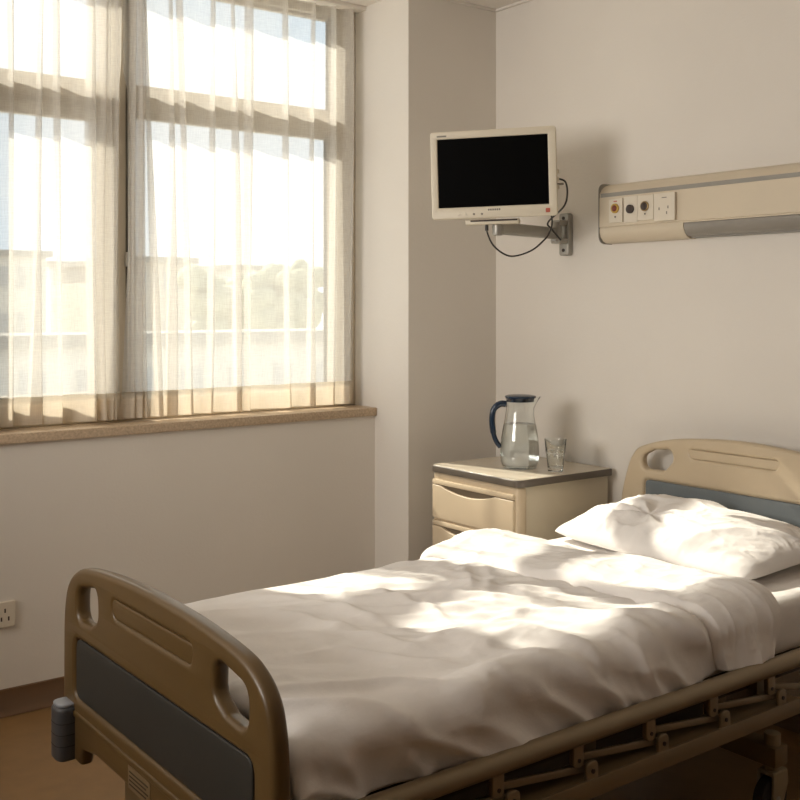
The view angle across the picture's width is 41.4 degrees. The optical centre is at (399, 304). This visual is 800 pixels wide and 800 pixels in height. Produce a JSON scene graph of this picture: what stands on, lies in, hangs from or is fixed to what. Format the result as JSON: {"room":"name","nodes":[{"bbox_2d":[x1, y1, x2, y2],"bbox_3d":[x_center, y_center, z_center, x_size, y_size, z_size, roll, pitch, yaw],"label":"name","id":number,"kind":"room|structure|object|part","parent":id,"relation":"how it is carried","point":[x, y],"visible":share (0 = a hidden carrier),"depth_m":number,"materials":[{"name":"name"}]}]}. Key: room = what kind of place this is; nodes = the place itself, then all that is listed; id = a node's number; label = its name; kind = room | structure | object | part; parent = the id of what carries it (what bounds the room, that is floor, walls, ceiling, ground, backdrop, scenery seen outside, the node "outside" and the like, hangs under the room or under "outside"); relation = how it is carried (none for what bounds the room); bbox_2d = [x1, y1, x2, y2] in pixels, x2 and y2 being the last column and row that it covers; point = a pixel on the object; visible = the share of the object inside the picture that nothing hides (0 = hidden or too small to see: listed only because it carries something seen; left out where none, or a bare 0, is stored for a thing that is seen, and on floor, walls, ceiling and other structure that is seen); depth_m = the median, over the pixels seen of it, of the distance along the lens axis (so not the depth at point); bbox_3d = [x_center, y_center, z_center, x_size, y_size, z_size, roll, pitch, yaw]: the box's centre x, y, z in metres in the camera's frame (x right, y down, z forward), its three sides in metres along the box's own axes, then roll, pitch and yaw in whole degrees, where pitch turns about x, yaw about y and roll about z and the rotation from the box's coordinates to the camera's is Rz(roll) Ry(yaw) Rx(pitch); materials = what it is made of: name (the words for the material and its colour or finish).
{"room":"hospital room","nodes":[
{"label":"hospital room","id":0,"kind":"room"},
{"bbox_2d":[0,0,495,689],"bbox_3d":[-1.872,0.050,3.262,5.546,2.700,0.538,0,0,-37],"label":"wall","id":1,"kind":"structure","parent":0,"point":[189,516],"depth_m":4.40,"materials":[{"name":"paint"}]},
{"bbox_2d":[0,600,14,627],"bbox_3d":[-1.359,1.056,3.602,0.095,0.088,0.013,0,0,-37],"label":"wall socket","id":2,"kind":"object","parent":1,"relation":"attached to","point":[7,608],"visible":1,"depth_m":3.61,"materials":[{"name":"beige plastic"}]},
{"bbox_2d":[0,676,63,717],"bbox_3d":[-1.773,1.356,3.130,5.346,0.088,0.268,0,0,-37],"label":"baseboard","id":3,"kind":"structure","parent":1,"relation":"attached to","point":[25,698],"depth_m":3.66,"materials":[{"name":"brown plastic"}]},
{"bbox_2d":[0,0,354,428],"bbox_3d":[-0.865,-0.430,4.180,1.660,1.740,0.128,0,0,-37],"label":"window","id":4,"kind":"structure","parent":1,"relation":"in","point":[122,259],"depth_m":4.14,"materials":[{"name":"paint"}]},
{"bbox_3d":[-1.304,-1.042,3.882,0.510,0.420,0.030,0,0,-37],"label":"sash","id":5,"kind":"part","parent":4,"relation":"part of","materials":[{"name":"glass"}]},
{"bbox_3d":[-1.295,-0.181,3.874,0.515,1.142,0.040,0,0,-37],"label":"sash","id":6,"kind":"part","parent":4,"relation":"part of","materials":[{"name":"glass"}]},
{"bbox_3d":[-0.676,-1.044,4.356,0.923,0.416,0.030,0,0,-37],"label":"sash","id":7,"kind":"part","parent":4,"relation":"part of","materials":[{"name":"glass"}]},
{"bbox_3d":[-0.678,-0.176,4.357,0.923,1.132,0.034,0,0,-37],"label":"sash","id":8,"kind":"part","parent":4,"relation":"part of","materials":[{"name":"glass"}]},
{"bbox_2d":[0,405,376,444],"bbox_3d":[-0.828,0.458,4.114,1.680,0.035,0.198,0,0,-37],"label":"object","id":9,"kind":"structure","parent":1,"relation":"attached to","point":[155,425],"depth_m":4.00,"materials":[{"name":"wood"}]},
{"bbox_2d":[0,704,799,799],"bbox_3d":[-0.195,1.450,1.043,5.546,0.100,6.100,0,0,-37],"label":"floor","id":10,"kind":"structure","parent":0,"point":[28,768],"depth_m":3.15,"materials":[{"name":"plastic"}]},
{"bbox_2d":[51,439,799,799],"bbox_3d":[0.305,0.928,2.862,2.198,0.943,1.098,0,0,-37],"label":"hospital bed","id":11,"kind":"object","parent":10,"relation":"on","point":[147,694],"visible":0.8,"depth_m":2.32,"materials":[{"name":"beige plastic"}]},
{"bbox_3d":[-0.516,0.873,2.209,0.010,0.143,0.863,0,0,-37],"label":"inset panel","id":12,"kind":"part","parent":11,"relation":"part of","materials":[{"name":"plastic"}]},
{"bbox_3d":[-0.508,0.851,2.215,0.046,0.498,1.026,0,0,-37],"label":"footboard","id":13,"kind":"part","parent":11,"relation":"part of","materials":[{"name":"beige plastic"}]},
{"bbox_2d":[290,537,799,799],"bbox_3d":[0.317,0.868,2.881,2.000,0.150,0.935,0,0,-37],"label":"mattress","id":14,"kind":"object","parent":11,"relation":"on","point":[784,584],"visible":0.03,"depth_m":2.90,"materials":[{"name":"white fabric"}]},
{"bbox_2d":[184,528,781,799],"bbox_3d":[0.106,0.948,2.721,1.492,0.462,1.086,0,0,-37],"label":"duvet","id":15,"kind":"object","parent":14,"relation":"on","point":[493,640],"visible":0.91,"depth_m":2.42,"materials":[{"name":"white fabric"}]},
{"bbox_2d":[555,494,799,579],"bbox_3d":[0.924,0.717,3.380,0.472,0.158,0.786,0,0,-34],"label":"pillow","id":16,"kind":"object","parent":14,"relation":"on","point":[708,536],"visible":0.92,"depth_m":3.21,"materials":[{"name":"white fabric"}]},
{"bbox_3d":[0.531,0.926,2.372,1.677,0.059,0.043,0,0,-37],"label":"rail","id":17,"kind":"part","parent":11,"relation":"part of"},
{"bbox_3d":[0.330,0.985,2.881,2.000,0.040,0.880,0,0,-37],"label":"bed frame","id":18,"kind":"part","parent":11,"relation":"part of","materials":[{"name":"metal"}]},
{"bbox_3d":[1.142,0.718,3.539,0.046,0.524,1.027,0,0,-37],"label":"headboard","id":19,"kind":"part","parent":11,"relation":"part of","materials":[{"name":"beige plastic"}]},
{"bbox_3d":[0.937,1.104,2.989,0.200,0.208,0.040,0,0,-37],"label":"lift post","id":20,"kind":"part","parent":11,"relation":"part of","materials":[{"name":"metal"}]},
{"bbox_3d":[1.134,0.716,3.533,0.010,0.166,0.792,0,0,-37],"label":"inset panel","id":21,"kind":"part","parent":11,"relation":"part of","materials":[{"name":"blue plastic"}]},
{"bbox_2d":[432,456,611,544],"bbox_3d":[0.468,1.015,4.137,0.501,0.770,0.510,0,0,-37],"label":"bedside cabinet","id":22,"kind":"object","parent":10,"relation":"on","point":[473,494],"visible":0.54,"depth_m":3.97,"materials":[{"name":"laminate"}]},
{"bbox_3d":[0.274,0.930,3.993,0.018,0.129,0.462,0,0,-37],"label":"drawer","id":23,"kind":"part","parent":22,"relation":"part of","materials":[{"name":"beige wood"}]},
{"bbox_3d":[0.274,0.770,3.993,0.018,0.129,0.462,0,0,-37],"label":"drawer","id":24,"kind":"part","parent":22,"relation":"part of","materials":[{"name":"beige wood"}]},
{"bbox_3d":[0.297,1.004,4.010,0.048,0.692,0.486,0,0,-37],"label":"frame","id":25,"kind":"part","parent":22,"relation":"part of","materials":[{"name":"beige wood"}]},
{"bbox_2d":[489,394,540,469],"bbox_3d":[0.454,0.488,4.087,0.172,0.283,0.151,0,0,-37],"label":"water jug","id":26,"kind":"object","parent":22,"relation":"on","point":[519,445],"visible":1,"depth_m":4.04,"materials":[{"name":"clear glass"}]},
{"bbox_3d":[0.378,0.462,4.093,0.067,0.187,0.025,0,0,0],"label":"handle","id":27,"kind":"part","parent":26,"relation":"part of","materials":[{"name":"blue plastic"}]},
{"bbox_3d":[0.464,0.360,4.093,0.117,0.027,0.115,0,0,-37],"label":"lid","id":28,"kind":"part","parent":26,"relation":"part of","materials":[{"name":"blue plastic"}]},
{"bbox_2d":[544,438,566,471],"bbox_3d":[0.589,0.568,4.005,0.083,0.122,0.083,0,0,-37],"label":"drinking glass","id":29,"kind":"object","parent":22,"relation":"on","point":[555,448],"visible":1,"depth_m":3.98,"materials":[{"name":"clear glass"}]},
{"bbox_2d":[338,0,520,8],"bbox_3d":[-0.195,-1.350,1.043,5.546,0.100,6.100,0,0,-37],"label":"ceiling","id":30,"kind":"structure","parent":0,"point":[495,4],"depth_m":4.55,"materials":[{"name":"paint"}]},
{"bbox_2d":[296,0,365,12],"bbox_3d":[-0.825,-1.291,4.127,1.660,0.018,0.060,0,0,-37],"label":"track","id":31,"kind":"object","parent":30,"relation":"attached to","point":[336,4],"visible":1,"depth_m":4.53,"materials":[{"name":"paint"}]},
{"bbox_2d":[0,0,121,426],"bbox_3d":[-1.338,-0.425,3.733,0.754,1.700,0.049,0,0,-37],"label":"sheer curtain","id":32,"kind":"object","parent":31,"relation":"hanging from","point":[62,408],"visible":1,"depth_m":3.85,"materials":[{"name":"white fabric"}]},
{"bbox_2d":[117,0,353,418],"bbox_3d":[-0.628,-0.425,4.270,1.069,1.700,0.050,0,0,-37],"label":"sheer curtain","id":33,"kind":"object","parent":31,"relation":"hanging from","point":[186,401],"visible":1,"depth_m":4.23,"materials":[{"name":"white fabric"}]},
{"bbox_2d":[496,0,799,696],"bbox_3d":[2.139,0.050,2.470,0.100,2.700,5.562,0,0,-37],"label":"wall","id":34,"kind":"structure","parent":0,"point":[624,347],"depth_m":3.99,"materials":[{"name":"paint"}]},
{"bbox_2d":[442,0,532,11],"bbox_3d":[1.875,-1.294,2.333,0.486,0.011,5.462,0,0,-37],"label":"trim","id":35,"kind":"structure","parent":34,"relation":"attached to","point":[451,1],"depth_m":4.56,"materials":[{"name":"paint"}]},
{"bbox_2d":[430,126,572,256],"bbox_3d":[0.481,-0.417,4.021,0.674,0.472,0.384,0,0,-37],"label":"wall monitor","id":36,"kind":"object","parent":34,"relation":"attached to","point":[506,172],"visible":1,"depth_m":3.91,"materials":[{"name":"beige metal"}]},
{"bbox_3d":[0.501,-0.288,4.115,0.030,0.046,0.398,0,0,40],"label":"arm","id":37,"kind":"part","parent":36,"relation":"part of","materials":[{"name":"grey metal"}]},
{"bbox_2d":[598,162,799,244],"bbox_3d":[1.450,-0.351,3.222,0.091,0.233,2.193,0,0,-37],"label":"bedhead service panel","id":38,"kind":"object","parent":34,"relation":"attached to","point":[759,200],"visible":1,"depth_m":3.70,"materials":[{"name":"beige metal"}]},
{"bbox_2d":[609,198,622,222],"bbox_3d":[0.818,-0.357,4.004,0.008,0.090,0.067,0,0,-37],"label":"outlet plate","id":39,"kind":"object","parent":38,"relation":"attached to","point":[615,204],"depth_m":4.00,"materials":[{"name":"white plastic"}]},
{"bbox_2d":[624,196,636,222],"bbox_3d":[0.861,-0.357,3.951,0.004,0.098,0.064,0,0,-37],"label":"outlet plate","id":40,"kind":"object","parent":38,"relation":"attached to","point":[630,202],"depth_m":3.94,"materials":[{"name":"white plastic"}]},
{"bbox_2d":[637,194,653,220],"bbox_3d":[0.904,-0.358,3.890,0.008,0.092,0.075,0,0,-37],"label":"outlet plate","id":41,"kind":"object","parent":38,"relation":"attached to","point":[645,202],"depth_m":3.88,"materials":[{"name":"beige plastic"}]},
{"bbox_2d":[654,192,676,221],"bbox_3d":[0.956,-0.354,3.815,0.015,0.100,0.094,0,0,-37],"label":"outlet plate","id":42,"kind":"object","parent":38,"relation":"attached to","point":[665,203],"depth_m":3.81,"materials":[{"name":"white plastic"}]},
{"bbox_2d":[684,214,799,237],"bbox_3d":[1.578,-0.266,3.069,0.071,0.052,1.794,0,0,-37],"label":"lamp","id":43,"kind":"object","parent":38,"relation":"attached to","point":[714,225],"depth_m":3.59,"materials":[{"name":"grey plastic"}]},
{"bbox_2d":[726,689,799,733],"bbox_3d":[2.057,1.356,2.471,0.030,0.088,5.462,0,0,-37],"label":"baseboard","id":44,"kind":"structure","parent":34,"relation":"attached to","point":[792,724],"depth_m":3.50,"materials":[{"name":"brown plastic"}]},
{"label":"outside","id":45,"kind":"structure","parent":0,"visible":0},
{"bbox_3d":[-53.883,10.500,162.525,410.000,0.200,315.700,0,0,-37],"label":"ground","id":46,"kind":"structure","parent":45,"visible":0},
{"bbox_2d":[0,250,52,332],"bbox_3d":[-26.893,3.623,66.164,5.409,13.554,14.600,0,0,-37],"label":"building","id":47,"kind":"structure","parent":46,"relation":"on","point":[18,296],"depth_m":61.20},
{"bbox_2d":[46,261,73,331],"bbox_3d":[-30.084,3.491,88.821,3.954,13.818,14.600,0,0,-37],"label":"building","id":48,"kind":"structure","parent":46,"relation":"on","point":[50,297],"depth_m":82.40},
{"bbox_2d":[49,256,198,331],"bbox_3d":[-18.025,3.789,67.852,4.011,13.221,14.600,0,0,-37],"label":"building","id":49,"kind":"structure","parent":46,"relation":"on","point":[64,267],"depth_m":63.02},
{"bbox_2d":[0,328,322,396],"bbox_3d":[-7.847,5.625,33.240,13.667,9.549,3.100,0,0,-37],"label":"building","id":50,"kind":"structure","parent":46,"relation":"on","point":[23,354],"depth_m":32.51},
{"bbox_2d":[177,263,243,329],"bbox_3d":[-9.430,4.170,52.750,3.226,12.459,2.734,0,0,-8],"label":"tree","id":51,"kind":"object","parent":46,"relation":"on","point":[196,300],"visible":0.57,"depth_m":52.25,"materials":[{"name":"plant"}]},
{"bbox_2d":[218,272,249,329],"bbox_3d":[-8.738,4.321,55.975,2.693,12.158,1.688,0,0,-16],"label":"tree","id":52,"kind":"object","parent":46,"relation":"on","point":[230,280],"visible":0.2,"depth_m":55.55,"materials":[{"name":"green plant"}]},
{"bbox_2d":[201,265,290,328],"bbox_3d":[-15.172,3.608,91.316,7.265,13.584,14.600,0,0,-37],"label":"building","id":53,"kind":"structure","parent":46,"relation":"on","point":[230,272],"depth_m":84.46,"materials":[{"name":"beige"}]},
{"bbox_2d":[242,263,311,328],"bbox_3d":[-6.192,4.132,52.987,3.369,12.535,2.783,0,0,-37],"label":"tree","id":54,"kind":"object","parent":46,"relation":"on","point":[277,276],"visible":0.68,"depth_m":52.26,"materials":[{"name":"plant"}]},
{"bbox_2d":[289,258,322,327],"bbox_3d":[-5.394,3.847,60.969,2.807,13.106,2.566,0,0,-37],"label":"tree","id":55,"kind":"object","parent":46,"relation":"on","point":[318,278],"visible":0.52,"depth_m":60.54,"materials":[{"name":"green plant"}]}
]}

